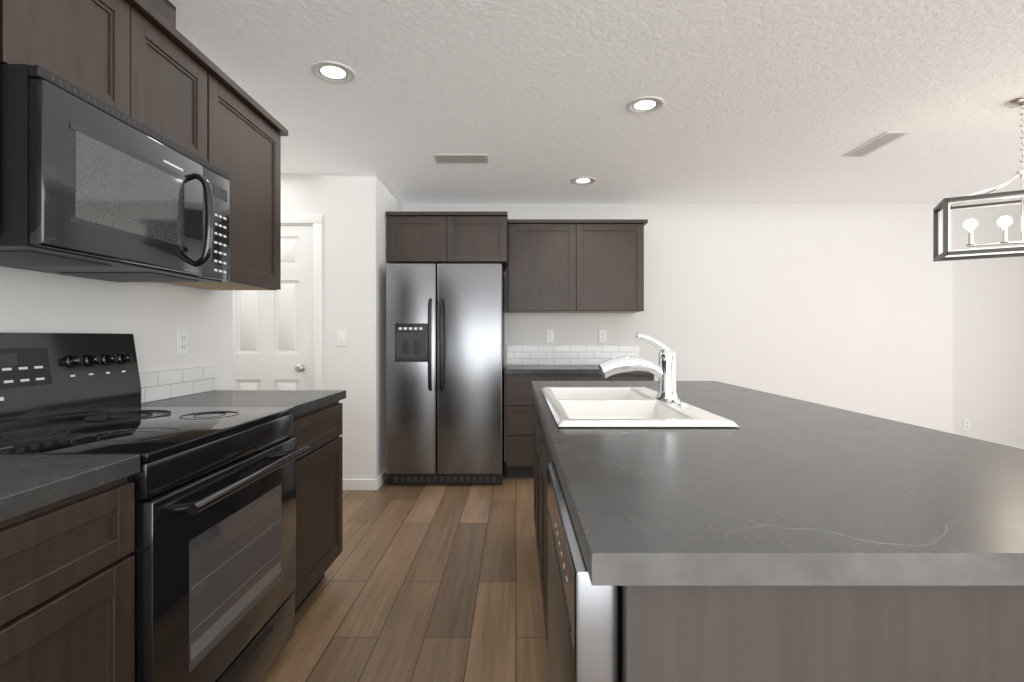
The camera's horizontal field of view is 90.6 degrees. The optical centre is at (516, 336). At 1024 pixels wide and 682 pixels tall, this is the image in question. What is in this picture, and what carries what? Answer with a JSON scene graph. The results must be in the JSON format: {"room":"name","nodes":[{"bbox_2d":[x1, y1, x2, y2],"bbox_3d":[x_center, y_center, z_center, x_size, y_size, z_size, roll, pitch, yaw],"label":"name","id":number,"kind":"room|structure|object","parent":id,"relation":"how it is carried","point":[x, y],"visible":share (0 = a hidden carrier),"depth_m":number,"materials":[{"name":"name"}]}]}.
{"room":"kitchen","nodes":[
{"label":"kitchen","id":0,"kind":"room"},
{"bbox_2d":[0,266,232,389],"bbox_3d":[-1.560,-0.040,-0.260,0.120,2.440,5.880,0,0,0],"label":"wall","id":1,"kind":"structure","parent":0,"point":[152,317],"depth_m":1.98,"materials":[{"name":"white paint"}]},
{"bbox_2d":[0,0,15,63],"bbox_3d":[-1.329,-0.630,0.932,0.339,0.800,0.418,0,0,0],"label":"upper cabinet","id":2,"kind":"object","parent":1,"relation":"attached to","point":[7,7],"depth_m":1.16,"materials":[{"name":"brown wood"}]},
{"bbox_2d":[16,0,139,121],"bbox_3d":[-1.329,-0.825,1.334,0.339,0.410,0.382,0,0,0],"label":"upper cabinet","id":3,"kind":"object","parent":1,"relation":"attached to","point":[93,45],"depth_m":1.39,"materials":[{"name":"brown wood"}]},
{"bbox_2d":[0,64,229,281],"bbox_3d":[-1.254,-0.409,1.524,0.489,0.415,0.758,0,0,0],"label":"microwave","id":4,"kind":"object","parent":3,"relation":"attached to","point":[92,187],"visible":1,"depth_m":1.32,"materials":[{"name":"black"}]},
{"bbox_2d":[139,366,216,402],"bbox_3d":[-1.494,0.203,0.960,0.009,0.121,3.120,0,0,0],"label":"backsplash","id":5,"kind":"structure","parent":1,"relation":"attached to","point":[161,385],"depth_m":2.22,"materials":[{"name":"tile"}]},
{"bbox_2d":[140,0,215,164],"bbox_3d":[-1.329,-0.825,1.716,0.339,0.410,0.382,0,0,0],"label":"upper cabinet","id":6,"kind":"object","parent":1,"relation":"attached to","point":[144,62],"depth_m":1.73,"materials":[{"name":"brown wood"}]},
{"bbox_2d":[145,0,175,27],"bbox_3d":[-1.399,-1.145,1.539,0.198,0.228,0.792,0,0,0],"label":"duct","id":7,"kind":"object","parent":6,"relation":"on","point":[166,9],"visible":0.2,"depth_m":1.88,"materials":[{"name":"brown wood"}]},
{"bbox_2d":[177,329,187,355],"bbox_3d":[-1.496,0.025,2.270,0.008,0.116,0.072,0,0,0],"label":"electrical outlet","id":8,"kind":"object","parent":1,"relation":"attached to","point":[182,342],"visible":1,"depth_m":2.26,"materials":[{"name":"white plastic"}]},
{"bbox_2d":[162,66,283,289],"bbox_3d":[-1.329,-0.630,2.205,0.339,0.800,0.592,0,0,0],"label":"upper cabinet","id":9,"kind":"object","parent":1,"relation":"attached to","point":[248,138],"depth_m":2.23,"materials":[{"name":"brown wood"}]},
{"bbox_2d":[281,173,378,478],"bbox_3d":[-2.190,-0.040,3.950,2.220,2.440,0.100,0,0,0],"label":"wall","id":10,"kind":"structure","parent":0,"point":[346,205],"depth_m":3.90,"materials":[{"name":"white paint"}]},
{"bbox_2d":[233,225,312,389],"bbox_3d":[-1.920,0.154,3.892,0.700,2.028,0.103,0,0,0],"label":"door","id":11,"kind":"structure","parent":10,"relation":"in","point":[272,339],"depth_m":3.91,"materials":[{"name":"white wood"}]},
{"bbox_2d":[281,214,321,389],"bbox_3d":[-1.920,0.120,3.942,0.860,2.120,0.116,0,0,0],"label":"door frame","id":12,"kind":"structure","parent":10,"relation":"attached to","point":[315,220],"depth_m":3.88,"materials":[{"name":"white wood"}]},
{"bbox_2d":[337,331,345,345],"bbox_3d":[-1.345,0.010,3.894,0.072,0.116,0.010,0,0,0],"label":"switch plate","id":13,"kind":"object","parent":10,"relation":"attached to","point":[341,338],"visible":1,"depth_m":3.89,"materials":[{"name":"white plastic"}]},
{"bbox_2d":[343,479,373,489],"bbox_3d":[-1.285,1.137,3.895,0.410,0.085,0.016,0,0,0],"label":"baseboard","id":14,"kind":"structure","parent":10,"relation":"attached to","point":[365,484],"depth_m":3.89,"materials":[{"name":"white wood"}]},
{"bbox_2d":[379,178,401,475],"bbox_3d":[-1.130,-0.040,4.400,0.100,2.440,0.800,0,0,0],"label":"wall","id":15,"kind":"structure","parent":0,"point":[389,200],"depth_m":4.09,"materials":[{"name":"white paint"}]},
{"bbox_2d":[374,470,387,489],"bbox_3d":[-1.073,1.137,4.343,0.013,0.085,0.913,0,0,0],"label":"baseboard","id":16,"kind":"structure","parent":15,"relation":"attached to","point":[383,477],"depth_m":3.98,"materials":[{"name":"white wood"}]},
{"bbox_2d":[259,461,547,681],"bbox_3d":[1.150,1.210,1.100,9.100,0.060,8.800,0,0,0],"label":"floor","id":17,"kind":"structure","parent":0,"point":[429,583],"depth_m":2.31,"materials":[{"name":"brown wood"}]},
{"bbox_2d":[0,467,139,681],"bbox_3d":[-1.176,0.744,0.931,0.643,0.874,0.418,0,0,0],"label":"base cabinet","id":18,"kind":"object","parent":17,"relation":"on","point":[66,570],"depth_m":0.98,"materials":[{"name":"brown wood"}]},
{"bbox_2d":[0,455,139,514],"bbox_3d":[-1.171,0.285,0.270,0.652,0.040,1.740,0,0,0],"label":"countertop","id":19,"kind":"structure","parent":18,"relation":"on","point":[25,480],"depth_m":1.00,"materials":[{"name":"grey stone"}]},
{"bbox_2d":[0,333,310,681],"bbox_3d":[-1.122,0.584,1.524,0.744,1.192,0.758,0,0,0],"label":"range","id":20,"kind":"object","parent":17,"relation":"on","point":[213,553],"visible":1,"depth_m":1.46,"materials":[{"name":"black metal"}]},
{"bbox_2d":[141,390,345,611],"bbox_3d":[-1.171,0.723,2.214,0.653,0.915,0.612,0,0,0],"label":"base cabinet","id":21,"kind":"object","parent":17,"relation":"on","point":[318,421],"visible":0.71,"depth_m":2.19,"materials":[{"name":"brown wood"}]},
{"bbox_2d":[386,263,503,484],"bbox_3d":[-0.565,0.302,4.328,0.910,1.755,0.900,0,0,0],"label":"fridge","id":22,"kind":"object","parent":17,"relation":"on","point":[444,373],"visible":1,"depth_m":3.95,"materials":[{"name":"silver metal"}]},
{"bbox_2d":[505,365,653,477],"bbox_3d":[0.535,0.723,4.471,1.250,0.915,0.653,0,0,0],"label":"base cabinet","id":23,"kind":"object","parent":17,"relation":"on","point":[519,426],"visible":0.25,"depth_m":4.16,"materials":[{"name":"brown wood"}]},
{"bbox_2d":[534,397,1023,681],"bbox_3d":[0.453,0.744,1.837,0.695,0.874,2.364,0,0,0],"label":"kitchen island","id":24,"kind":"object","parent":17,"relation":"on","point":[670,635],"depth_m":0.65,"materials":[{"name":"brown wood"}]},
{"bbox_2d":[547,463,622,681],"bbox_3d":[0.399,0.747,0.981,0.642,0.866,0.598,0,0,0],"label":"dishwasher","id":25,"kind":"object","parent":24,"relation":"in","point":[585,630],"visible":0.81,"depth_m":0.70,"materials":[{"name":"silver metal"}]},
{"bbox_2d":[532,381,1023,588],"bbox_3d":[0.645,0.285,1.835,1.104,0.040,2.428,0,0,0],"label":"island countertop","id":26,"kind":"structure","parent":24,"relation":"on","point":[799,494],"depth_m":0.83,"materials":[{"name":"grey stone"}]},
{"bbox_2d":[542,387,739,426],"bbox_3d":[0.388,0.339,1.989,0.528,0.185,1.038,0,0,0],"label":"sink","id":27,"kind":"object","parent":26,"relation":"in","point":[607,406],"visible":0.62,"depth_m":1.95,"materials":[{"name":"white ceramic"}]},
{"bbox_2d":[598,333,686,404],"bbox_3d":[0.482,0.114,1.972,0.312,0.263,0.306,0,0,0],"label":"faucet","id":28,"kind":"object","parent":26,"relation":"on","point":[664,370],"visible":1,"depth_m":1.98,"materials":[{"name":"silver metal"}]},
{"bbox_2d":[169,0,1023,210],"bbox_3d":[1.150,-1.300,1.100,9.100,0.080,8.800,0,0,0],"label":"ceiling","id":29,"kind":"structure","parent":0,"point":[780,101],"depth_m":2.62,"materials":[{"name":"white paint"}]},
{"bbox_2d":[311,61,354,83],"bbox_3d":[-0.870,-1.256,2.410,0.200,0.008,0.200,0,0,0],"label":"recessed light","id":30,"kind":"object","parent":29,"relation":"in","point":[333,72],"visible":1,"depth_m":2.40,"materials":[{"name":"white"}]},
{"bbox_2d":[433,154,488,162],"bbox_3d":[-0.385,-1.256,3.575,0.380,0.007,0.170,0,0,0],"label":"ceiling vent","id":31,"kind":"object","parent":29,"relation":"in","point":[460,158],"visible":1,"depth_m":3.55,"materials":[{"name":"white metal"}]},
{"bbox_2d":[571,177,595,184],"bbox_3d":[0.540,-1.256,4.080,0.200,0.008,0.200,0,0,0],"label":"recessed light","id":32,"kind":"object","parent":29,"relation":"in","point":[583,180],"visible":0.98,"depth_m":4.07,"materials":[{"name":"white"}]},
{"bbox_2d":[626,96,663,113],"bbox_3d":[0.700,-1.256,2.750,0.200,0.008,0.200,0,0,0],"label":"recessed light","id":33,"kind":"object","parent":29,"relation":"in","point":[645,105],"visible":1,"depth_m":2.74,"materials":[{"name":"white"}]},
{"bbox_2d":[842,131,911,156],"bbox_3d":[2.350,-1.256,3.315,0.160,0.007,0.430,0,0,0],"label":"ceiling vent","id":34,"kind":"object","parent":29,"relation":"in","point":[878,143],"visible":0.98,"depth_m":3.28,"materials":[{"name":"white metal"}]},
{"bbox_2d":[933,96,1023,261],"bbox_3d":[2.700,-0.852,2.700,0.699,0.814,0.269,0,0,30],"label":"pendant lantern","id":35,"kind":"object","parent":29,"relation":"hanging from","point":[969,225],"visible":1,"depth_m":2.75,"materials":[{"name":"silver metal"}]},
{"bbox_2d":[402,204,951,460],"bbox_3d":[1.475,-0.040,4.860,5.310,2.440,0.120,0,0,0],"label":"wall","id":36,"kind":"structure","parent":0,"point":[845,306],"depth_m":4.80,"materials":[{"name":"white paint"}]},
{"bbox_2d":[386,211,507,312],"bbox_3d":[-0.571,-0.630,4.476,0.998,0.800,0.643,0,0,0],"label":"upper cabinet","id":37,"kind":"object","parent":36,"relation":"attached to","point":[436,237],"visible":1,"depth_m":4.18,"materials":[{"name":"brown wood"}]},
{"bbox_2d":[546,330,553,341],"bbox_3d":[0.320,-0.005,4.795,0.072,0.116,0.008,0,0,0],"label":"electrical outlet","id":38,"kind":"object","parent":36,"relation":"attached to","point":[549,335],"visible":1,"depth_m":4.79,"materials":[{"name":"white plastic"}]},
{"bbox_2d":[507,346,638,364],"bbox_3d":[0.535,0.173,4.793,1.250,0.182,0.009,0,0,0],"label":"backsplash","id":39,"kind":"structure","parent":36,"relation":"attached to","point":[557,355],"depth_m":4.79,"materials":[{"name":"tile"}]},
{"bbox_2d":[508,219,647,312],"bbox_3d":[0.541,-0.629,4.617,1.227,0.801,0.363,0,0,0],"label":"upper cabinet","id":40,"kind":"object","parent":36,"relation":"attached to","point":[575,265],"visible":1,"depth_m":4.47,"materials":[{"name":"brown wood"}]},
{"bbox_2d":[599,330,605,341],"bbox_3d":[0.820,-0.005,4.795,0.072,0.116,0.008,0,0,0],"label":"electrical outlet","id":41,"kind":"object","parent":36,"relation":"attached to","point":[602,335],"visible":1,"depth_m":4.79,"materials":[{"name":"white plastic"}]},
{"bbox_2d":[952,211,952,433],"bbox_3d":[4.190,-0.040,4.990,0.120,2.440,0.140,0,0,0],"label":"wall","id":42,"kind":"structure","parent":0,"point":[952,325],"depth_m":4.92,"materials":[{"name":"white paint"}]},
{"bbox_2d":[953,211,1023,446],"bbox_3d":[4.865,-0.040,5.120,1.470,2.440,0.120,0,0,0],"label":"wall","id":43,"kind":"structure","parent":0,"point":[988,347],"depth_m":5.06,"materials":[{"name":"white paint"}]},
{"bbox_2d":[963,419,969,430],"bbox_3d":[4.500,0.880,5.056,0.072,0.116,0.008,0,0,0],"label":"electrical outlet","id":44,"kind":"object","parent":43,"relation":"attached to","point":[966,424],"visible":1,"depth_m":5.05,"materials":[{"name":"white plastic"}]}
]}

